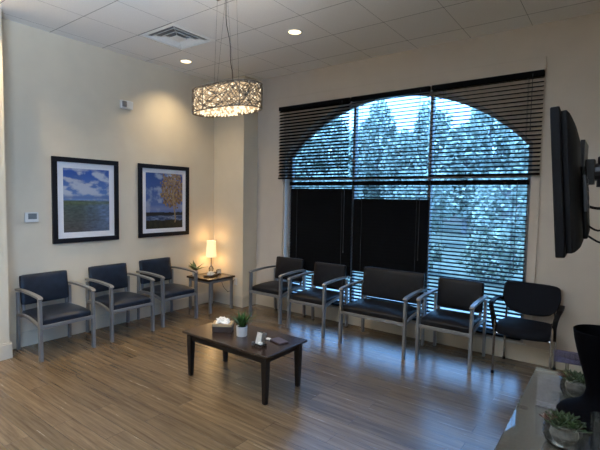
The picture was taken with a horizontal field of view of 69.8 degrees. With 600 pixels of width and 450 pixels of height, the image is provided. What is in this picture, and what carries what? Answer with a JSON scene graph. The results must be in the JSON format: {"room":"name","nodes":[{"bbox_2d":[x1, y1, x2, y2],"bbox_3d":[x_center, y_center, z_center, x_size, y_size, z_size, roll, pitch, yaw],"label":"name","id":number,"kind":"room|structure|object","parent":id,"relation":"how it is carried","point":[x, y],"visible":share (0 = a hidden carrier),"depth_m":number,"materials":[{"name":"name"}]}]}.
{"room":"waiting room","nodes":[
{"label":"waiting room","id":0,"kind":"room"},
{"bbox_2d":[0,8,9,343],"bbox_3d":[-4.631,-0.280,2.261,0.270,3.494,5.290,4,4,36],"label":"wall","id":1,"kind":"structure","parent":0,"point":[4,299],"depth_m":4.30,"materials":[{"name":"beige paint"}]},
{"bbox_2d":[0,342,12,360],"bbox_3d":[-4.538,1.388,2.287,0.017,0.164,5.308,4,4,36],"label":"baseboard","id":2,"kind":"structure","parent":1,"relation":"attached to","point":[6,350],"depth_m":4.37,"materials":[{"name":"beige paint"}]},
{"bbox_2d":[1,18,213,334],"bbox_3d":[-3.758,-0.363,3.828,0.200,3.494,8.850,4,4,36],"label":"wall","id":3,"kind":"structure","parent":0,"point":[62,95],"depth_m":5.26,"materials":[{"name":"beige paint"}]},
{"bbox_2d":[24,212,38,221],"bbox_3d":[-2.959,-0.085,4.738,0.028,0.108,0.136,4,4,36],"label":"thermostat","id":4,"kind":"object","parent":3,"relation":"attached to","point":[28,216],"visible":1,"depth_m":4.72,"materials":[{"name":"white plastic"}]},
{"bbox_2d":[51,156,118,243],"bbox_3d":[-2.585,-0.298,5.224,0.030,1.005,0.808,4,4,36],"label":"framed picture","id":5,"kind":"object","parent":3,"relation":"attached to","point":[85,192],"visible":1,"depth_m":5.19},
{"bbox_2d":[63,168,108,232],"bbox_3d":[-2.587,-0.298,5.225,0.001,0.757,0.560,4,4,36],"label":"print","id":6,"kind":"object","parent":5,"relation":"attached to","point":[85,191],"depth_m":5.21},
{"bbox_2d":[9,292,208,348],"bbox_3d":[-2.290,1.208,5.764,0.017,0.164,2.965,4,4,36],"label":"baseboard","id":7,"kind":"structure","parent":3,"relation":"attached to","point":[30,337],"depth_m":5.43,"materials":[{"name":"beige paint"}]},
{"bbox_2d":[120,100,132,109],"bbox_3d":[-2.237,-1.553,5.555,0.067,0.105,0.170,4,4,36],"label":"fire alarm strobe","id":8,"kind":"object","parent":3,"relation":"attached to","point":[124,104],"visible":1,"depth_m":5.53,"materials":[{"name":"white plastic"}]},
{"bbox_2d":[138,163,188,237],"bbox_3d":[-1.922,-0.343,6.116,0.030,1.005,0.841,4,4,36],"label":"framed picture","id":9,"kind":"object","parent":3,"relation":"attached to","point":[163,190],"visible":1,"depth_m":6.09},
{"bbox_2d":[146,172,181,228],"bbox_3d":[-1.923,-0.343,6.117,0.001,0.777,0.613,4,4,36],"label":"print","id":10,"kind":"object","parent":9,"relation":"attached to","point":[163,190],"depth_m":6.10},
{"bbox_2d":[214,76,257,296],"bbox_3d":[-1.023,-0.502,6.801,0.646,3.494,0.309,4,4,36],"label":"wall","id":11,"kind":"structure","parent":0,"point":[235,137],"depth_m":6.65,"materials":[{"name":"beige paint"}]},
{"bbox_2d":[213,291,242,307],"bbox_3d":[-1.142,1.165,6.768,0.663,0.164,0.017,4,4,36],"label":"baseboard","id":12,"kind":"structure","parent":11,"relation":"attached to","point":[220,297],"depth_m":6.77,"materials":[{"name":"beige paint"}]},
{"bbox_2d":[243,294,255,306],"bbox_3d":[-0.790,1.176,6.701,0.017,0.164,0.291,4,4,36],"label":"baseboard","id":13,"kind":"structure","parent":11,"relation":"attached to","point":[245,298],"depth_m":6.67,"materials":[{"name":"beige paint"}]},
{"bbox_2d":[0,301,565,449],"bbox_3d":[-1.541,1.592,2.153,5.950,0.120,9.050,4,4,36],"label":"floor","id":14,"kind":"structure","parent":0,"point":[134,391],"depth_m":3.71,"materials":[{"name":"brown wood"}]},
{"bbox_2d":[15,270,95,361],"bbox_3d":[-2.663,0.948,4.688,0.602,0.807,0.584,4,4,36],"label":"chair","id":15,"kind":"object","parent":14,"relation":"on","point":[38,288],"visible":1,"depth_m":4.66,"materials":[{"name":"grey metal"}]},
{"bbox_2d":[85,263,154,341],"bbox_3d":[-2.220,0.917,5.304,0.602,0.807,0.584,4,4,36],"label":"chair","id":16,"kind":"object","parent":14,"relation":"on","point":[110,277],"visible":0.96,"depth_m":5.28,"materials":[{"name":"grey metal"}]},
{"bbox_2d":[136,257,197,327],"bbox_3d":[-1.819,0.887,5.891,0.602,0.807,0.584,4,4,36],"label":"chair","id":17,"kind":"object","parent":14,"relation":"on","point":[159,269],"visible":0.95,"depth_m":5.86,"materials":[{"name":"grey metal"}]},
{"bbox_2d":[187,272,234,313],"bbox_3d":[-1.345,1.012,6.492,0.510,0.500,0.510,4,4,36],"label":"end table","id":18,"kind":"object","parent":14,"relation":"on","point":[222,277],"visible":0.88,"depth_m":6.39,"materials":[{"name":"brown wood"}]},
{"bbox_2d":[189,261,203,275],"bbox_3d":[-1.534,0.644,6.455,0.295,0.231,0.327,-1,4,-26],"label":"potted plant","id":19,"kind":"object","parent":18,"relation":"on","point":[193,266],"visible":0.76,"depth_m":6.45,"materials":[{"name":"green plant"}]},
{"bbox_2d":[203,271,217,276],"bbox_3d":[-1.333,0.729,6.426,0.130,0.071,0.200,3,4,25],"label":"tray","id":20,"kind":"object","parent":18,"relation":"on","point":[210,273],"visible":1,"depth_m":6.38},
{"bbox_2d":[206,240,215,272],"bbox_3d":[-1.379,0.496,6.672,0.160,0.505,0.160,4,4,36],"label":"table lamp","id":21,"kind":"object","parent":18,"relation":"on","point":[211,244],"visible":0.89,"depth_m":6.61,"materials":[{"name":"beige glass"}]},
{"bbox_2d":[182,321,307,405],"bbox_3d":[-0.524,1.223,3.960,1.060,0.425,0.550,4,4,36],"label":"coffee table","id":22,"kind":"object","parent":14,"relation":"on","point":[203,334],"visible":0.82,"depth_m":3.82,"materials":[{"name":"brown wood"}]},
{"bbox_2d":[212,316,233,332],"bbox_3d":[-0.725,0.932,4.058,0.188,0.135,0.132,1,4,0],"label":"tissue box","id":23,"kind":"object","parent":22,"relation":"on","point":[222,324],"visible":1,"depth_m":4.00,"materials":[{"name":"beige wood"}]},
{"bbox_2d":[230,309,256,336],"bbox_3d":[-0.533,0.888,3.896,0.261,0.251,0.279,4,4,36],"label":"potted plant","id":24,"kind":"object","parent":22,"relation":"on","point":[241,328],"visible":1,"depth_m":3.89,"materials":[{"name":"green plant"}]},
{"bbox_2d":[251,330,266,347],"bbox_3d":[-0.349,0.974,3.671,0.114,0.113,0.078,4,5,43],"label":"brochure holder","id":25,"kind":"object","parent":22,"relation":"on","point":[261,336],"visible":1,"depth_m":3.67,"materials":[{"name":"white plastic"}]},
{"bbox_2d":[270,337,287,344],"bbox_3d":[-0.185,1.020,3.785,0.100,0.012,0.150,-2,5,-39],"label":"booklet","id":26,"kind":"object","parent":22,"relation":"on","point":[278,340],"visible":1,"depth_m":3.77,"materials":[{"name":"white paper"}]},
{"bbox_2d":[248,256,305,323],"bbox_3d":[-0.316,0.896,6.132,0.584,0.812,0.602,4,4,36],"label":"chair","id":27,"kind":"object","parent":14,"relation":"on","point":[286,267],"visible":0.96,"depth_m":6.08,"materials":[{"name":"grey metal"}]},
{"bbox_2d":[287,262,348,336],"bbox_3d":[0.241,0.937,5.633,0.584,0.812,0.602,4,4,36],"label":"chair","id":28,"kind":"object","parent":14,"relation":"on","point":[325,275],"visible":0.91,"depth_m":5.59,"materials":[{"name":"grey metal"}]},
{"bbox_2d":[338,267,425,359],"bbox_3d":[0.960,0.972,5.008,0.829,0.845,0.604,4,4,36],"label":"chair","id":29,"kind":"object","parent":14,"relation":"on","point":[406,287],"visible":0.96,"depth_m":5.01,"materials":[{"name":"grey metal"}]},
{"bbox_2d":[415,277,487,372],"bbox_3d":[1.633,1.025,4.615,0.584,0.812,0.602,4,4,36],"label":"chair","id":30,"kind":"object","parent":14,"relation":"on","point":[468,295],"visible":1,"depth_m":4.64,"materials":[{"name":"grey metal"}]},
{"bbox_2d":[489,281,564,372],"bbox_3d":[2.244,1.034,4.266,0.634,0.861,0.526,4,4,36],"label":"chair","id":31,"kind":"object","parent":14,"relation":"on","point":[534,299],"visible":0.98,"depth_m":4.29,"materials":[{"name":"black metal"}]},
{"bbox_2d":[495,367,599,449],"bbox_3d":[1.067,1.239,1.556,0.659,0.750,1.830,4,4,36],"label":"console table","id":32,"kind":"object","parent":14,"relation":"on","point":[523,431],"visible":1,"depth_m":1.90,"materials":[{"name":"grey glass"}]},
{"bbox_2d":[535,376,560,410],"bbox_3d":[1.143,0.762,1.981,0.090,0.150,0.060,4,4,36],"label":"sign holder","id":33,"kind":"object","parent":32,"relation":"on","point":[538,403],"visible":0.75,"depth_m":1.99,"materials":[{"name":"clear plastic"}]},
{"bbox_2d":[539,409,592,449],"bbox_3d":[1.026,0.795,1.665,0.179,0.121,0.169,4,4,36],"label":"terrarium","id":34,"kind":"object","parent":32,"relation":"on","point":[564,431],"visible":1,"depth_m":1.64,"materials":[{"name":"clear glass"}]},
{"bbox_2d":[554,353,580,378],"bbox_3d":[1.426,0.753,2.295,0.124,0.138,0.084,3,4,31],"label":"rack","id":35,"kind":"object","parent":32,"relation":"on","point":[556,359],"visible":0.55,"depth_m":2.29,"materials":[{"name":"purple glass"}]},
{"bbox_2d":[554,353,580,365],"bbox_3d":[1.427,0.705,2.292,0.124,0.042,0.084,3,4,31],"label":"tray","id":36,"kind":"object","parent":35,"relation":"on","point":[557,359],"depth_m":2.29,"materials":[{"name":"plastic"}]},
{"bbox_2d":[556,369,585,397],"bbox_3d":[1.344,0.774,2.082,0.179,0.121,0.169,4,4,36],"label":"terrarium","id":37,"kind":"object","parent":32,"relation":"on","point":[572,384],"visible":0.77,"depth_m":2.06,"materials":[{"name":"clear glass"}]},
{"bbox_2d":[559,372,571,397],"bbox_3d":[1.345,0.786,2.088,0.148,0.095,0.148,4,4,36],"label":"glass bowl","id":38,"kind":"object","parent":37,"relation":"on","point":[565,383],"depth_m":2.08,"materials":[{"name":"clear glass"}]},
{"bbox_2d":[556,324,599,434],"bbox_3d":[1.286,0.650,1.845,0.306,0.395,0.306,4,4,36],"label":"vase","id":39,"kind":"object","parent":32,"relation":"on","point":[586,336],"visible":0.91,"depth_m":1.82,"materials":[{"name":"black ceramic"}]},
{"bbox_2d":[589,412,599,449],"bbox_3d":[1.151,0.794,1.640,0.076,0.130,0.076,4,4,36],"label":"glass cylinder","id":40,"kind":"object","parent":32,"relation":"on","point":[592,445],"visible":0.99,"depth_m":1.65,"materials":[{"name":"clear glass"}]},
{"bbox_2d":[0,0,599,81],"bbox_3d":[-1.478,-2.029,1.926,5.950,0.160,9.050,4,4,36],"label":"ceiling","id":41,"kind":"structure","parent":0,"point":[335,32],"depth_m":4.47,"materials":[{"name":"tile"}]},
{"bbox_2d":[139,23,215,50],"bbox_3d":[-1.393,-2.156,4.902,0.600,0.066,0.600,4,4,36],"label":"ceiling vent","id":42,"kind":"object","parent":41,"relation":"in","point":[177,42],"visible":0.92,"depth_m":4.92,"materials":[{"name":"metal"}]},
{"bbox_2d":[179,59,192,63],"bbox_3d":[-1.526,-2.187,5.753,0.176,0.005,0.176,4,4,36],"label":"recessed light","id":43,"kind":"object","parent":41,"relation":"in","point":[185,61],"visible":1,"depth_m":5.75,"materials":[{"name":"white plastic"}]},
{"bbox_2d":[192,0,262,117],"bbox_3d":[-0.650,-1.523,3.792,0.768,1.055,0.364,4,4,36],"label":"pendant light","id":44,"kind":"object","parent":41,"relation":"hanging from","point":[229,98],"visible":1,"depth_m":3.65,"materials":[{"name":"silver metal"}]},
{"bbox_2d":[196,82,257,114],"bbox_3d":[-0.657,-1.112,3.817,0.675,0.185,0.315,4,4,36],"label":"diffuser","id":45,"kind":"object","parent":44,"relation":"attached to","point":[227,98],"depth_m":3.64,"materials":[{"name":"white fabric"}]},
{"bbox_2d":[287,29,302,34],"bbox_3d":[-0.057,-2.093,4.666,0.176,0.005,0.176,4,4,36],"label":"recessed light","id":46,"kind":"object","parent":41,"relation":"in","point":[290,31],"visible":1,"depth_m":4.66,"materials":[{"name":"white plastic"}]},
{"bbox_2d":[306,222,523,313],"bbox_3d":[13.016,0.681,23.054,64.000,0.180,37.600,4,4,36],"label":"lawn","id":47,"kind":"structure","parent":0,"point":[445,226],"depth_m":12.19,"materials":[{"name":"green plant"}]},
{"bbox_2d":[294,138,327,188],"bbox_3d":[0.501,-3.392,29.407,3.263,6.724,3.133,4,4,36],"label":"tree","id":48,"kind":"object","parent":47,"relation":"on","point":[311,138],"visible":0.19,"depth_m":28.48,"materials":[{"name":"green plant"}]},
{"bbox_2d":[315,118,349,172],"bbox_3d":[2.576,-4.707,33.418,3.475,8.917,3.412,-1,4,-29],"label":"tree","id":49,"kind":"object","parent":47,"relation":"on","point":[340,118],"visible":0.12,"depth_m":32.62,"materials":[{"name":"green plant"}]},
{"bbox_2d":[303,169,362,198],"bbox_3d":[1.265,-0.960,18.933,2.976,3.221,2.707,4,4,36],"label":"tree","id":50,"kind":"object","parent":47,"relation":"on","point":[330,169],"visible":0.05,"depth_m":18.55,"materials":[{"name":"green plant"}]},
{"bbox_2d":[330,128,378,198],"bbox_3d":[3.352,-3.040,27.296,3.182,6.387,3.226,4,4,36],"label":"tree","id":51,"kind":"object","parent":47,"relation":"on","point":[350,131],"visible":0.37,"depth_m":26.48,"materials":[{"name":"green plant"}]},
{"bbox_2d":[358,100,398,198],"bbox_3d":[5.570,-4.726,31.079,3.463,9.350,3.290,3,4,26],"label":"tree","id":52,"kind":"object","parent":47,"relation":"on","point":[378,101],"visible":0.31,"depth_m":30.56,"materials":[{"name":"green plant"}]},
{"bbox_2d":[378,128,428,199],"bbox_3d":[6.208,-2.666,25.274,3.204,5.994,3.229,4,4,36],"label":"tree","id":53,"kind":"object","parent":47,"relation":"on","point":[404,131],"visible":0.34,"depth_m":24.46,"materials":[{"name":"green plant"}]},
{"bbox_2d":[393,166,457,234],"bbox_3d":[5.058,-0.811,17.412,2.743,3.247,2.586,4,4,36],"label":"tree","id":54,"kind":"object","parent":47,"relation":"on","point":[435,187],"visible":0.35,"depth_m":16.95,"materials":[{"name":"green plant"}]},
{"bbox_2d":[411,99,454,211],"bbox_3d":[8.731,-4.153,28.790,3.536,8.605,3.551,4,4,36],"label":"tree","id":55,"kind":"object","parent":47,"relation":"on","point":[429,102],"visible":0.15,"depth_m":28.12,"materials":[{"name":"green plant"}]},
{"bbox_2d":[430,240,446,269],"bbox_3d":[2.871,0.658,10.683,1.276,1.224,1.389,-1,4,-23],"label":"shrub","id":56,"kind":"object","parent":47,"relation":"on","point":[432,244],"visible":0.17,"depth_m":10.31,"materials":[{"name":"green plant"}]},
{"bbox_2d":[379,156,526,225],"bbox_3d":[15.878,-3.024,36.703,33.200,5.600,9.200,4,4,36],"label":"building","id":57,"kind":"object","parent":47,"relation":"on","point":[435,211],"visible":0.02,"depth_m":34.28,"materials":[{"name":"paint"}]},
{"bbox_2d":[433,120,498,232],"bbox_3d":[8.854,-2.509,23.245,3.084,6.027,3.112,0,4,-11],"label":"tree","id":58,"kind":"object","parent":47,"relation":"on","point":[474,124],"visible":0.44,"depth_m":22.43,"materials":[{"name":"green plant"}]},
{"bbox_2d":[457,227,523,282],"bbox_3d":[4.333,0.696,9.574,1.566,1.373,1.246,4,4,36],"label":"shrub","id":59,"kind":"object","parent":47,"relation":"on","point":[485,228],"visible":0.65,"depth_m":9.41,"materials":[{"name":"green plant"}]},
{"bbox_2d":[466,108,516,228],"bbox_3d":[11.658,-4.051,26.631,3.330,8.773,3.458,1,4,-3],"label":"tree","id":60,"kind":"object","parent":47,"relation":"on","point":[476,112],"visible":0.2,"depth_m":25.65,"materials":[{"name":"green plant"}]},
{"bbox_2d":[467,167,527,253],"bbox_3d":[7.246,-0.520,14.703,2.656,3.082,2.738,2,4,11],"label":"tree","id":61,"kind":"object","parent":47,"relation":"on","point":[479,191],"visible":0.37,"depth_m":14.32,"materials":[{"name":"green plant"}]},
{"bbox_2d":[505,133,528,219],"bbox_3d":[11.717,-2.533,21.144,3.039,6.437,3.072,1,4,8],"label":"tree","id":62,"kind":"object","parent":47,"relation":"on","point":[513,134],"visible":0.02,"depth_m":20.89,"materials":[{"name":"green plant"}]},
{"bbox_2d":[256,12,599,356],"bbox_3d":[1.357,-0.370,5.357,4.904,3.494,0.200,4,4,36],"label":"wall","id":63,"kind":"structure","parent":0,"point":[571,46],"depth_m":4.42,"materials":[{"name":"beige paint"}]},
{"bbox_2d":[282,297,525,344],"bbox_3d":[1.077,1.173,5.561,3.322,0.019,0.130,4,4,36],"label":"window sill","id":64,"kind":"structure","parent":63,"relation":"attached to","point":[412,322],"depth_m":4.73,"materials":[{"name":"paint"}]},
{"bbox_2d":[269,56,546,344],"bbox_3d":[1.002,-0.310,5.487,3.618,2.965,0.017,4,4,36],"label":"trim","id":65,"kind":"structure","parent":63,"relation":"attached to","point":[533,64],"depth_m":5.14,"materials":[{"name":"beige paint"}]},
{"bbox_2d":[288,92,532,331],"bbox_3d":[1.164,-0.262,5.555,3.260,2.844,0.068,4,4,36],"label":"window","id":66,"kind":"structure","parent":63,"relation":"in","point":[430,94],"depth_m":5.22,"materials":[{"name":"metal"}]},
{"bbox_2d":[278,97,350,178],"bbox_3d":[0.167,-1.173,6.000,1.185,1.045,0.072,4,4,36],"label":"blind","id":67,"kind":"object","parent":66,"relation":"attached to","point":[342,101],"visible":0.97,"depth_m":5.97,"materials":[{"name":"black plastic"}]},
{"bbox_2d":[289,181,352,306],"bbox_3d":[0.265,0.244,6.111,1.040,1.715,0.072,4,4,36],"label":"blind","id":68,"kind":"object","parent":66,"relation":"attached to","point":[320,219],"visible":0.73,"depth_m":6.07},
{"bbox_2d":[350,180,429,320],"bbox_3d":[1.115,0.299,5.482,1.028,1.715,0.072,4,4,36],"label":"blind","id":69,"kind":"object","parent":66,"relation":"attached to","point":[387,233],"visible":0.74,"depth_m":5.45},
{"bbox_2d":[349,86,430,178],"bbox_3d":[1.082,-1.110,5.324,1.034,1.055,0.072,4,4,36],"label":"blind","id":70,"kind":"object","parent":66,"relation":"attached to","point":[420,90],"visible":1,"depth_m":5.29,"materials":[{"name":"black plastic"}]},
{"bbox_2d":[426,179,528,340],"bbox_3d":[1.960,0.353,4.856,1.037,1.715,0.072,4,4,36],"label":"blind","id":71,"kind":"object","parent":66,"relation":"attached to","point":[517,182],"visible":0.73,"depth_m":4.75,"materials":[{"name":"black plastic"}]},
{"bbox_2d":[429,69,544,176],"bbox_3d":[1.978,-1.058,4.660,1.138,1.045,0.072,4,4,36],"label":"blind","id":72,"kind":"object","parent":66,"relation":"attached to","point":[538,73],"visible":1,"depth_m":4.62,"materials":[{"name":"black plastic"}]},
{"bbox_2d":[256,294,582,373],"bbox_3d":[1.263,1.295,5.373,4.902,0.164,0.017,4,4,36],"label":"baseboard","id":73,"kind":"structure","parent":63,"relation":"attached to","point":[536,356],"depth_m":4.99,"materials":[{"name":"beige paint"}]},
{"bbox_3d":[0.858,-0.068,0.412,0.200,3.494,8.850,4,4,36],"label":"wall","id":74,"kind":"structure","parent":0,"visible":0},
{"bbox_2d":[580,140,599,186],"bbox_3d":[1.342,-0.199,1.623,0.473,0.250,0.220,4,4,36],"label":"mount","id":75,"kind":"object","parent":74,"relation":"attached to","point":[593,168],"visible":0.63,"depth_m":1.71,"materials":[{"name":"metal"}]},
{"bbox_2d":[550,106,589,257],"bbox_3d":[1.134,-0.158,1.780,0.125,0.500,0.920,3,4,34],"label":"television","id":76,"kind":"object","parent":75,"relation":"attached to","point":[571,205],"visible":0.92,"depth_m":1.42,"materials":[{"name":"black plastic"}]},
{"label":"outside","id":77,"kind":"structure","parent":0,"visible":0},
{"bbox_2d":[295,282,520,324],"bbox_3d":[1.978,1.494,6.522,34.000,0.150,2.140,4,4,36],"label":"walkway","id":78,"kind":"structure","parent":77,"point":[306,282],"depth_m":7.14,"materials":[{"name":"concrete"}]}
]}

